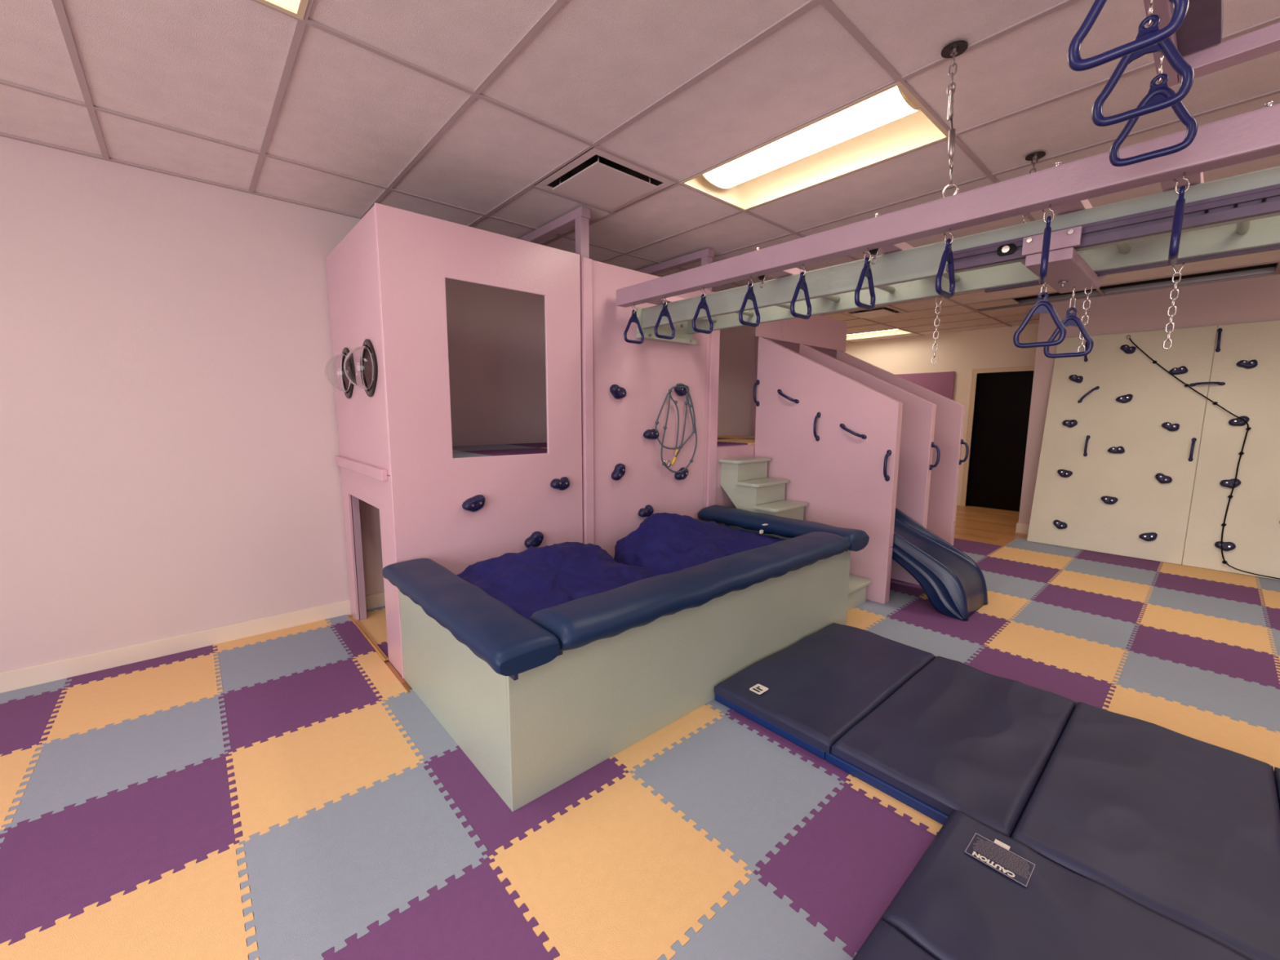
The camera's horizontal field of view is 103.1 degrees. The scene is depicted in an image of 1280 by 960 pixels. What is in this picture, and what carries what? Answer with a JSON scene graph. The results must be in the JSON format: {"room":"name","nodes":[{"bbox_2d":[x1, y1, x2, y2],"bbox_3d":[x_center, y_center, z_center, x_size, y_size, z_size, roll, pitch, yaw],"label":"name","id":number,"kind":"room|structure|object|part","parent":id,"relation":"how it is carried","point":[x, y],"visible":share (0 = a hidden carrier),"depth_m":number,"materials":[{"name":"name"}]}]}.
{"room":"indoor children's gym","nodes":[
{"label":"indoor children's gym","id":0,"kind":"room"},
{"bbox_2d":[0,136,755,672],"bbox_3d":[-1.837,-0.509,3.830,9.080,3.100,0.120,-6,10,-41],"label":"wall","id":1,"kind":"structure","parent":0,"point":[169,441],"depth_m":2.98,"materials":[{"name":"paint"}]},
{"bbox_2d":[0,591,385,693],"bbox_3d":[-1.800,0.890,3.963,8.880,0.119,0.015,-6,10,-41],"label":"baseboard","id":2,"kind":"structure","parent":1,"relation":"attached to","point":[33,675],"depth_m":3.05,"materials":[{"name":"plastic"}]},
{"bbox_2d":[0,505,1279,959],"bbox_3d":[1.669,1.132,2.994,12.800,0.100,9.900,-6,10,-41],"label":"floor","id":3,"kind":"structure","parent":0,"point":[286,793],"depth_m":1.91,"materials":[{"name":"multicoloured rubber"}]},
{"bbox_2d":[382,505,869,811],"bbox_3d":[0.107,0.714,3.081,2.715,0.689,1.352,-6,10,-41],"label":"pit","id":4,"kind":"object","parent":3,"relation":"on","point":[535,703],"visible":0.99,"depth_m":2.23,"materials":[{"name":"green paint"}]},
{"bbox_3d":[-0.879,0.864,2.303,0.018,0.585,1.229,-6,10,-41],"label":"panel","id":5,"kind":"part","parent":4,"relation":"part of","materials":[{"name":"green paint"}]},
{"bbox_2d":[456,542,653,618],"bbox_3d":[-0.429,0.740,2.700,1.226,0.668,1.135,-6,10,-41],"label":"bag","id":6,"kind":"object","parent":4,"relation":"in","point":[530,580],"visible":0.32,"depth_m":2.66,"materials":[{"name":"blue fabric"}]},
{"bbox_3d":[0.479,0.823,2.669,2.540,0.585,0.018,-6,10,-41],"label":"panel","id":7,"kind":"part","parent":4,"relation":"part of","materials":[{"name":"green paint"}]},
{"bbox_2d":[613,512,783,576],"bbox_3d":[0.497,0.615,3.526,1.281,0.712,1.112,-6,10,-41],"label":"bag","id":8,"kind":"object","parent":4,"relation":"in","point":[664,543],"visible":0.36,"depth_m":3.41,"materials":[{"name":"blue fabric"}]},
{"bbox_3d":[1.009,0.656,3.962,0.018,0.585,1.229,-6,10,-41],"label":"panel","id":9,"kind":"part","parent":4,"relation":"part of","materials":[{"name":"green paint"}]},
{"bbox_2d":[324,202,968,678],"bbox_3d":[0.473,-0.464,4.110,4.920,2.763,2.576,-6,10,-41],"label":"playhouse","id":10,"kind":"object","parent":3,"relation":"on","point":[856,441],"visible":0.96,"depth_m":3.44,"materials":[{"name":"pink paint"}]},
{"bbox_3d":[-1.694,-0.747,3.028,0.018,1.342,1.172,-6,10,-41],"label":"panel","id":11,"kind":"part","parent":10,"relation":"part of","materials":[{"name":"pink paint"}]},
{"bbox_3d":[-1.959,0.428,3.528,0.042,1.118,0.035,-6,10,-41],"label":"post","id":12,"kind":"part","parent":10,"relation":"part of","materials":[{"name":"paint"}]},
{"bbox_3d":[-1.698,0.475,3.186,0.018,1.117,1.178,-6,10,-41],"label":"panel","id":13,"kind":"part","parent":10,"relation":"part of","materials":[{"name":"pink paint"}]},
{"bbox_3d":[-0.848,-0.178,3.033,1.207,2.462,0.018,-6,10,-41],"label":"window panel","id":14,"kind":"part","parent":10,"relation":"part of","materials":[{"name":"pink paint"}]},
{"bbox_3d":[-0.379,-1.497,3.332,0.066,0.405,0.066,-6,10,-41],"label":"post","id":15,"kind":"part","parent":10,"relation":"part of","materials":[{"name":"paint"}]},
{"bbox_3d":[0.099,-0.275,3.865,1.154,2.447,0.018,-6,10,-41],"label":"climbing panel","id":16,"kind":"part","parent":10,"relation":"part of","materials":[{"name":"pink paint"}]},
{"bbox_2d":[654,383,697,473],"bbox_3d":[0.291,-0.398,3.947,0.465,0.696,0.032,-6,10,-41],"label":"rope","id":17,"kind":"object","parent":10,"relation":"hanging from","point":[687,395],"visible":1,"depth_m":3.96,"materials":[{"name":"grey"}]},
{"bbox_3d":[0.260,-0.469,3.916,0.118,0.443,0.011,-6,10,-41],"label":"cord","id":18,"kind":"part","parent":17,"relation":"part of","materials":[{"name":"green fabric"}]},
{"bbox_3d":[0.284,-0.480,3.929,0.442,0.488,0.023,-6,10,-41],"label":"cord","id":19,"kind":"part","parent":17,"relation":"part of","materials":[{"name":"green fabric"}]},
{"bbox_3d":[0.294,-0.391,3.958,0.207,0.586,0.011,-6,10,-41],"label":"cord","id":20,"kind":"part","parent":17,"relation":"part of","materials":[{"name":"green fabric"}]},
{"bbox_3d":[0.335,-0.717,3.935,0.146,0.058,0.017,-6,10,-41],"label":"cord","id":21,"kind":"part","parent":17,"relation":"part of","materials":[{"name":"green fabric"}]},
{"bbox_3d":[0.402,-0.534,4.035,0.098,0.303,0.011,-6,10,-41],"label":"cord","id":22,"kind":"part","parent":17,"relation":"part of","materials":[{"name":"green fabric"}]},
{"bbox_3d":[0.541,-1.598,4.140,0.066,0.405,0.066,-6,10,-41],"label":"post","id":23,"kind":"part","parent":10,"relation":"part of","materials":[{"name":"paint"}]},
{"bbox_3d":[0.845,0.279,4.607,0.547,1.165,0.018,-6,10,-41],"label":"riser panel","id":24,"kind":"part","parent":10,"relation":"part of","materials":[{"name":"pink paint"}]},
{"bbox_3d":[1.050,-0.788,4.605,0.068,0.240,0.034,-6,8,-41],"label":"grab handle","id":25,"kind":"part","parent":10,"relation":"part of","materials":[{"name":"blue plastic"}]},
{"bbox_3d":[1.190,-1.465,4.679,0.385,0.317,0.018,-6,10,-41],"label":"header panel","id":26,"kind":"part","parent":10,"relation":"part of","materials":[{"name":"pink paint"}]},
{"bbox_3d":[1.258,-0.722,4.377,0.068,0.034,0.240,-6,37,-41],"label":"grab handle","id":27,"kind":"part","parent":10,"relation":"part of","materials":[{"name":"blue plastic"}]},
{"bbox_3d":[1.866,-0.582,6.220,0.020,2.462,1.190,-6,10,-41],"label":"panel","id":28,"kind":"part","parent":10,"relation":"part of","materials":[{"name":"pink paint"}]},
{"bbox_3d":[1.823,-1.534,5.234,1.225,0.317,0.018,-6,10,-41],"label":"header panel","id":29,"kind":"part","parent":10,"relation":"part of","materials":[{"name":"pink paint"}]},
{"bbox_3d":[1.453,-0.439,4.190,0.068,0.240,0.034,-6,10,-41],"label":"grab handle","id":30,"kind":"part","parent":10,"relation":"part of","materials":[{"name":"blue plastic"}]},
{"bbox_3d":[1.650,-0.381,3.974,0.068,0.034,0.240,-6,34,-41],"label":"grab handle","id":31,"kind":"part","parent":10,"relation":"part of","materials":[{"name":"blue plastic"}]},
{"bbox_3d":[1.839,-0.106,3.793,0.068,0.240,0.034,-6,10,-41],"label":"grab handle","id":32,"kind":"part","parent":10,"relation":"part of","materials":[{"name":"blue plastic"}]},
{"bbox_3d":[2.467,-0.198,4.246,0.034,0.240,0.068,-6,10,-41],"label":"grab handle","id":33,"kind":"part","parent":10,"relation":"part of","materials":[{"name":"blue plastic"}]},
{"bbox_2d":[636,165,1279,345],"bbox_3d":[1.497,-0.941,2.336,0.588,0.210,3.969,-6,10,-41],"label":"bars","id":34,"kind":"object","parent":10,"relation":"attached to","point":[1239,215],"visible":0.84,"depth_m":2.09,"materials":[{"name":"green paint"}]},
{"bbox_2d":[930,296,942,364],"bbox_3d":[1.569,-0.790,2.693,0.021,0.348,0.034,-2,8,-14],"label":"hanging chain","id":35,"kind":"object","parent":34,"relation":"hanging from","point":[937,313],"visible":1,"depth_m":2.69,"materials":[{"name":"silver metal"}]},
{"bbox_3d":[1.689,-0.999,2.484,0.038,0.126,3.945,-6,10,-41],"label":"rail","id":36,"kind":"part","parent":34,"relation":"part of","materials":[{"name":"green paint"}]},
{"bbox_2d":[1022,226,1106,293],"bbox_3d":[1.743,-0.872,2.077,0.667,0.143,0.169,-6,10,-41],"label":"bracket","id":37,"kind":"object","parent":34,"relation":"attached to","point":[1067,269],"visible":0.91,"depth_m":1.91,"materials":[{"name":"paint"}]},
{"bbox_2d":[1013,283,1066,347],"bbox_3d":[1.613,-0.681,2.044,0.038,0.288,0.172,-6,10,-41],"label":"ring","id":38,"kind":"object","parent":37,"relation":"hanging from","point":[1042,305],"visible":0.98,"depth_m":2.04,"materials":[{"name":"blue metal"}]},
{"bbox_3d":[1.509,-0.875,1.867,0.018,0.064,0.169,-6,10,-41],"label":"plate","id":39,"kind":"part","parent":37,"relation":"part of","materials":[{"name":"paint"}]},
{"bbox_2d":[1043,286,1093,358],"bbox_3d":[1.898,-0.697,2.243,0.038,0.306,0.172,-6,10,-41],"label":"ring","id":40,"kind":"object","parent":37,"relation":"hanging from","point":[1071,319],"visible":0.9,"depth_m":2.23,"materials":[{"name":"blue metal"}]},
{"bbox_2d":[1077,286,1093,351],"bbox_3d":[1.968,-0.730,2.247,0.021,0.348,0.034,-2,8,-14],"label":"hanging chain","id":41,"kind":"object","parent":37,"relation":"hanging from","point":[1085,315],"visible":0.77,"depth_m":2.24,"materials":[{"name":"silver metal"}]},
{"bbox_2d":[1162,262,1184,350],"bbox_3d":[2.146,-0.703,2.048,0.021,0.348,0.034,-2,8,-14],"label":"hanging chain","id":42,"kind":"object","parent":34,"relation":"hanging from","point":[1175,289],"visible":0.98,"depth_m":2.05,"materials":[{"name":"silver metal"}]},
{"bbox_3d":[3.021,-0.258,4.733,0.034,0.240,0.068,-6,10,-41],"label":"grab handle","id":43,"kind":"part","parent":10,"relation":"part of","materials":[{"name":"blue plastic"}]},
{"bbox_2d":[718,456,871,610],"bbox_3d":[1.245,0.387,4.180,0.497,1.065,1.163,-6,10,-41],"label":"stairs","id":44,"kind":"structure","parent":3,"relation":"on","point":[759,489],"depth_m":4.28,"materials":[{"name":"green paint"}]},
{"bbox_2d":[715,693,949,824],"bbox_3d":[1.625,1.178,2.089,1.186,0.044,2.418,-6,10,-41],"label":"mat","id":45,"kind":"object","parent":3,"relation":"on","point":[901,796],"visible":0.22,"depth_m":2.06,"materials":[{"name":"blue leather"}]},
{"bbox_3d":[1.023,1.086,2.762,1.186,0.044,0.603,-6,10,-41],"label":"mat panel","id":46,"kind":"part","parent":45,"relation":"part of","materials":[{"name":"blue leather"}]},
{"bbox_3d":[1.424,1.147,2.313,1.186,0.044,0.603,-6,10,-41],"label":"mat panel","id":47,"kind":"part","parent":45,"relation":"part of","materials":[{"name":"leather"}]},
{"bbox_2d":[714,622,1279,959],"bbox_3d":[1.645,1.125,2.073,1.217,0.061,2.453,-6,10,-41],"label":"mat","id":48,"kind":"object","parent":45,"relation":"on","point":[1184,828],"visible":1,"depth_m":1.97,"materials":[{"name":"leather"}]},
{"bbox_3d":[1.039,1.033,2.752,1.217,0.061,0.623,-6,10,-41],"label":"mat panel","id":49,"kind":"part","parent":48,"relation":"part of","materials":[{"name":"blue leather"}]},
{"bbox_3d":[1.457,1.097,2.294,1.204,0.058,0.616,-6,10,-41],"label":"mat panel","id":50,"kind":"part","parent":48,"relation":"part of","materials":[{"name":"leather"}]},
{"bbox_3d":[1.861,1.158,1.841,1.204,0.059,0.596,-6,10,-41],"label":"mat panel","id":51,"kind":"part","parent":48,"relation":"part of","materials":[{"name":"leather"}]},
{"bbox_3d":[2.262,1.221,1.393,1.204,0.055,0.606,-6,10,-41],"label":"mat panel","id":52,"kind":"part","parent":48,"relation":"part of","materials":[{"name":"leather"}]},
{"bbox_2d":[891,507,988,621],"bbox_3d":[1.923,0.289,4.370,0.547,1.222,1.798,-6,10,-41],"label":"slide","id":53,"kind":"object","parent":3,"relation":"on","point":[952,581],"visible":0.46,"depth_m":3.83,"materials":[{"name":"blue plastic"}]},
{"bbox_2d":[852,809,1248,959],"bbox_3d":[0.840,1.319,0.747,1.782,0.104,1.228,-6,10,-41],"label":"mat","id":54,"kind":"object","parent":3,"relation":"on","point":[976,892],"visible":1,"depth_m":1.39,"materials":[{"name":"leather"}]},
{"bbox_3d":[0.845,1.318,0.751,0.596,0.104,1.228,-6,10,-41],"label":"mat panel","id":55,"kind":"part","parent":54,"relation":"part of","materials":[{"name":"leather"}]},
{"bbox_2d":[973,836,1030,879],"bbox_3d":[1.122,1.168,1.577,0.070,0.001,0.148,-6,10,-41],"label":"print","id":56,"kind":"object","parent":54,"relation":"on","point":[1015,864],"depth_m":1.57,"materials":[{"name":"grey fabric"}]},
{"bbox_2d":[1026,320,1279,580],"bbox_3d":[5.554,-0.349,5.045,0.605,2.347,2.480,-6,10,-41],"label":"wall","id":57,"kind":"structure","parent":3,"relation":"on","point":[1135,462],"depth_m":5.17,"materials":[{"name":"beige paint"}]},
{"bbox_3d":[5.014,-1.453,5.713,0.068,0.240,0.034,10,-4,-42],"label":"grab handle","id":58,"kind":"part","parent":57,"relation":"part of","materials":[{"name":"blue plastic"}]},
{"bbox_3d":[4.926,-0.381,5.611,0.068,0.240,0.034,10,0,-42],"label":"grab handle","id":59,"kind":"part","parent":57,"relation":"part of","materials":[{"name":"blue plastic"}]},
{"bbox_3d":[4.983,-0.955,5.655,0.068,0.240,0.034,10,40,-42],"label":"grab handle","id":60,"kind":"part","parent":57,"relation":"part of","materials":[{"name":"blue plastic"}]},
{"bbox_3d":[5.112,-0.408,5.478,0.020,2.394,1.239,10,-1,-42],"label":"wall panel","id":61,"kind":"part","parent":57,"relation":"part of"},
{"bbox_3d":[5.454,-0.305,5.021,0.068,0.240,0.034,10,0,-42],"label":"grab handle","id":62,"kind":"part","parent":57,"relation":"part of","materials":[{"name":"blue plastic"}]},
{"bbox_2d":[1128,337,1279,579],"bbox_3d":[5.538,-0.318,4.988,0.259,2.268,1.380,-1,8,-13],"label":"rope","id":63,"kind":"object","parent":57,"relation":"hanging from","point":[1248,428],"visible":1,"depth_m":4.80,"materials":[{"name":"black fabric"}]},
{"bbox_3d":[5.579,-0.948,5.003,0.068,0.034,0.240,10,-2,-42],"label":"grab handle","id":64,"kind":"part","parent":57,"relation":"part of","materials":[{"name":"blue plastic"}]},
{"bbox_3d":[5.672,-1.379,4.982,0.068,0.240,0.034,10,-3,-42],"label":"grab handle","id":65,"kind":"part","parent":57,"relation":"part of","materials":[{"name":"blue plastic"}]},
{"bbox_3d":[5.935,-0.283,4.557,0.020,2.394,1.237,10,-1,-42],"label":"wall panel","id":66,"kind":"part","parent":57,"relation":"part of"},
{"bbox_2d":[0,0,1279,342],"bbox_3d":[1.685,-1.807,2.609,12.800,0.292,9.900,-6,10,-41],"label":"ceiling","id":67,"kind":"structure","parent":0,"point":[454,111],"depth_m":2.15,"materials":[{"name":"pink"}]},
{"bbox_2d":[256,0,308,20],"bbox_3d":[-0.968,-1.524,1.065,0.610,0.104,1.220,-6,10,-41],"label":"ceiling light","id":68,"kind":"object","parent":67,"relation":"attached to","point":[295,8],"visible":1,"depth_m":1.68,"materials":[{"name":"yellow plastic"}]},
{"bbox_2d":[533,146,675,212],"bbox_3d":[-0.204,-1.742,2.951,0.600,0.098,0.600,-6,10,-41],"label":"ceiling vent","id":69,"kind":"object","parent":67,"relation":"in","point":[597,178],"visible":0.93,"depth_m":2.92,"materials":[{"name":"white metal"}]},
{"bbox_3d":[-0.205,-1.697,2.957,0.440,0.008,0.440,-6,10,-41],"label":"plate","id":70,"kind":"part","parent":69,"relation":"part of","materials":[{"name":"white metal"}]},
{"bbox_2d":[679,81,948,211],"bbox_3d":[0.859,-1.724,2.671,0.610,0.104,1.220,-6,10,-41],"label":"ceiling light","id":71,"kind":"object","parent":67,"relation":"attached to","point":[890,122],"visible":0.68,"depth_m":2.66,"materials":[{"name":"white plastic"}]},
{"bbox_2d":[842,306,906,318],"bbox_3d":[3.044,-2.204,6.614,0.600,0.098,0.600,-6,10,-41],"label":"ceiling vent","id":72,"kind":"object","parent":67,"relation":"in","point":[882,311],"visible":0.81,"depth_m":6.63,"materials":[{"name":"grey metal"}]},
{"bbox_3d":[3.044,-2.160,6.620,0.440,0.008,0.440,-6,10,-41],"label":"plate","id":73,"kind":"part","parent":72,"relation":"part of","materials":[{"name":"metal"}]},
{"bbox_2d":[846,328,912,340],"bbox_3d":[3.808,-2.472,8.494,0.610,0.104,1.220,-6,10,-41],"label":"ceiling light","id":74,"kind":"object","parent":67,"relation":"attached to","point":[893,331],"visible":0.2,"depth_m":8.62,"materials":[{"name":"white plastic"}]},
{"bbox_2d":[941,40,968,197],"bbox_3d":[1.139,-1.312,1.877,0.086,0.508,0.084,-6,10,-41],"label":"suspension chain","id":75,"kind":"object","parent":67,"relation":"hanging from","point":[954,49],"visible":1,"depth_m":1.86,"materials":[{"name":"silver metal"}]},
{"bbox_2d":[616,101,1279,307],"bbox_3d":[1.432,-1.063,2.209,0.808,0.130,3.892,-6,10,-41],"label":"beam","id":76,"kind":"structure","parent":75,"relation":"hanging from","point":[1068,187],"depth_m":1.79,"materials":[{"name":"paint"}]},
{"bbox_2d":[623,303,644,343],"bbox_3d":[-0.041,-1.026,3.341,0.172,0.254,0.038,-6,10,-41],"label":"ring","id":77,"kind":"object","parent":76,"relation":"hanging from","point":[633,318],"visible":1,"depth_m":3.33,"materials":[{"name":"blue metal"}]},
{"bbox_2d":[653,296,675,339],"bbox_3d":[0.151,-0.997,3.126,0.172,0.254,0.038,-6,10,-41],"label":"ring","id":78,"kind":"object","parent":76,"relation":"hanging from","point":[664,312],"visible":1,"depth_m":3.11,"materials":[{"name":"blue plastic"}]},
{"bbox_2d":[692,287,713,333],"bbox_3d":[0.357,-0.966,2.896,0.172,0.254,0.038,-6,10,-41],"label":"ring","id":79,"kind":"object","parent":76,"relation":"hanging from","point":[702,304],"visible":1,"depth_m":2.88,"materials":[{"name":"blue plastic"}]},
{"bbox_2d":[738,275,759,327],"bbox_3d":[0.573,-0.933,2.655,0.172,0.254,0.038,-6,10,-41],"label":"ring","id":80,"kind":"object","parent":76,"relation":"hanging from","point":[749,295],"visible":1,"depth_m":2.64,"materials":[{"name":"blue plastic"}]},
{"bbox_2d":[758,275,765,288],"bbox_3d":[0.642,-1.053,2.665,0.016,0.089,0.043,-6,10,-41],"label":"pulley","id":81,"kind":"object","parent":76,"relation":"attached to","point":[762,277],"visible":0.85,"depth_m":2.66,"materials":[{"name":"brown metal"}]},
{"bbox_2d":[790,263,811,319],"bbox_3d":[0.771,-0.903,2.432,0.172,0.254,0.038,-6,10,-41],"label":"ring","id":82,"kind":"object","parent":76,"relation":"hanging from","point":[802,284],"visible":1,"depth_m":2.42,"materials":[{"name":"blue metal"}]},
{"bbox_2d":[854,248,875,310],"bbox_3d":[0.977,-0.872,2.202,0.172,0.254,0.038,-6,10,-41],"label":"ring","id":83,"kind":"object","parent":76,"relation":"hanging from","point":[866,271],"visible":1,"depth_m":2.19,"materials":[{"name":"blue plastic"}]},
{"bbox_2d":[869,248,879,264],"bbox_3d":[1.030,-0.994,2.231,0.016,0.089,0.043,-6,10,-41],"label":"pulley","id":84,"kind":"object","parent":76,"relation":"attached to","point":[875,251],"visible":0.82,"depth_m":2.23,"materials":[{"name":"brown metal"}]},
{"bbox_2d":[935,228,955,298],"bbox_3d":[1.186,-0.840,1.968,0.172,0.254,0.038,-6,10,-41],"label":"ring","id":85,"kind":"object","parent":76,"relation":"hanging from","point":[947,255],"visible":1,"depth_m":1.95,"materials":[{"name":"blue plastic"}]},
{"bbox_2d":[1038,204,1055,284],"bbox_3d":[1.387,-0.809,1.742,0.038,0.254,0.172,6,9,37],"label":"ring","id":86,"kind":"object","parent":76,"relation":"hanging from","point":[1047,231],"visible":1,"depth_m":1.70,"materials":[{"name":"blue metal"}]},
{"bbox_2d":[1168,172,1190,266],"bbox_3d":[1.595,-0.778,1.511,0.172,0.254,0.038,-7,10,-44],"label":"ring","id":87,"kind":"object","parent":76,"relation":"hanging from","point":[1176,229],"visible":1,"depth_m":1.48,"materials":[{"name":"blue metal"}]},
{"bbox_2d":[1021,151,1045,223],"bbox_3d":[1.910,-1.352,2.506,0.083,0.584,0.425,6,10,39],"label":"suspension chain","id":88,"kind":"object","parent":67,"relation":"hanging from","point":[1034,156],"visible":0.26,"depth_m":2.58,"materials":[{"name":"brown metal"}]},
{"bbox_2d":[963,262,1279,311],"bbox_3d":[4.920,-2.047,5.434,0.600,0.063,2.430,-6,10,-41],"label":"ceiling slot","id":89,"kind":"object","parent":67,"relation":"attached to","point":[1270,268],"visible":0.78,"depth_m":5.28,"materials":[{"name":"black"}]},
{"bbox_3d":[4.235,-2.116,6.106,0.390,0.012,0.450,-6,10,-41],"label":"blank plate","id":90,"kind":"part","parent":89,"relation":"part of","materials":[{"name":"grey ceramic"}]},
{"bbox_2d":[1143,0,1279,87],"bbox_3d":[1.218,-1.192,0.299,2.160,0.344,1.368,-6,10,-41],"label":"frame","id":91,"kind":"object","parent":67,"relation":"hanging from","point":[1202,28],"visible":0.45,"depth_m":1.37,"materials":[{"name":"paint"}]},
{"bbox_2d":[1067,0,1189,71],"bbox_3d":[0.948,-0.970,0.983,0.030,0.276,0.172,-6,10,-41],"label":"ring","id":92,"kind":"object","parent":91,"relation":"hanging from","point":[1075,62],"visible":1,"depth_m":1.01,"materials":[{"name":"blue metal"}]},
{"bbox_2d":[1091,0,1194,126],"bbox_3d":[1.177,-0.995,1.184,0.030,0.276,0.172,-6,10,-41],"label":"ring","id":93,"kind":"object","parent":91,"relation":"hanging from","point":[1166,46],"visible":0.9,"depth_m":1.18,"materials":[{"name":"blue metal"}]},
{"bbox_2d":[1109,52,1198,166],"bbox_3d":[1.405,-1.020,1.385,0.030,0.276,0.172,-6,10,-41],"label":"ring","id":94,"kind":"object","parent":91,"relation":"hanging from","point":[1157,92],"visible":0.95,"depth_m":1.38,"materials":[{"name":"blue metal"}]},
{"bbox_2d":[844,323,1039,502],"bbox_3d":[6.421,-0.871,6.928,0.120,3.100,9.800,-6,10,-41],"label":"wall","id":95,"kind":"structure","parent":0,"point":[961,353],"depth_m":8.21,"materials":[{"name":"beige paint"}]},
{"bbox_2d":[895,371,955,399],"bbox_3d":[4.682,-1.206,8.752,0.026,1.232,1.222,-6,10,-41],"label":"board","id":96,"kind":"object","parent":95,"relation":"attached to","point":[942,384],"visible":0.24,"depth_m":8.42,"materials":[{"name":"pink wood"}]},
{"bbox_2d":[956,497,960,505],"bbox_3d":[4.181,0.198,9.510,0.012,0.114,3.215,-6,10,-41],"label":"baseboard","id":97,"kind":"structure","parent":95,"relation":"attached to","point":[958,499],"depth_m":8.33,"materials":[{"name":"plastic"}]},
{"bbox_2d":[960,365,1034,506],"bbox_3d":[5.617,-0.619,7.818,0.095,2.189,1.035,-6,10,-41],"label":"trim","id":98,"kind":"structure","parent":95,"relation":"attached to","point":[970,429],"depth_m":8.09,"materials":[{"name":"beige"}]},
{"bbox_2d":[966,370,1034,511],"bbox_3d":[5.667,-0.592,7.867,0.040,2.115,0.895,-6,10,-41],"label":"door","id":99,"kind":"structure","parent":95,"relation":"in","point":[1003,399],"depth_m":7.91,"materials":[{"name":"black"}]},
{"bbox_2d":[1017,274,1279,524],"bbox_3d":[6.644,-0.520,4.257,0.140,3.100,5.470,-6,10,-41],"label":"wall","id":100,"kind":"structure","parent":0,"point":[1251,300],"depth_m":5.44,"materials":[{"name":"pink paint"}]},
{"bbox_2d":[1015,522,1029,533],"bbox_3d":[6.626,0.873,4.440,0.155,0.119,5.485,-6,10,-41],"label":"baseboard","id":101,"kind":"structure","parent":100,"relation":"attached to","point":[1020,528],"depth_m":6.38,"materials":[{"name":"plastic"}]}
]}

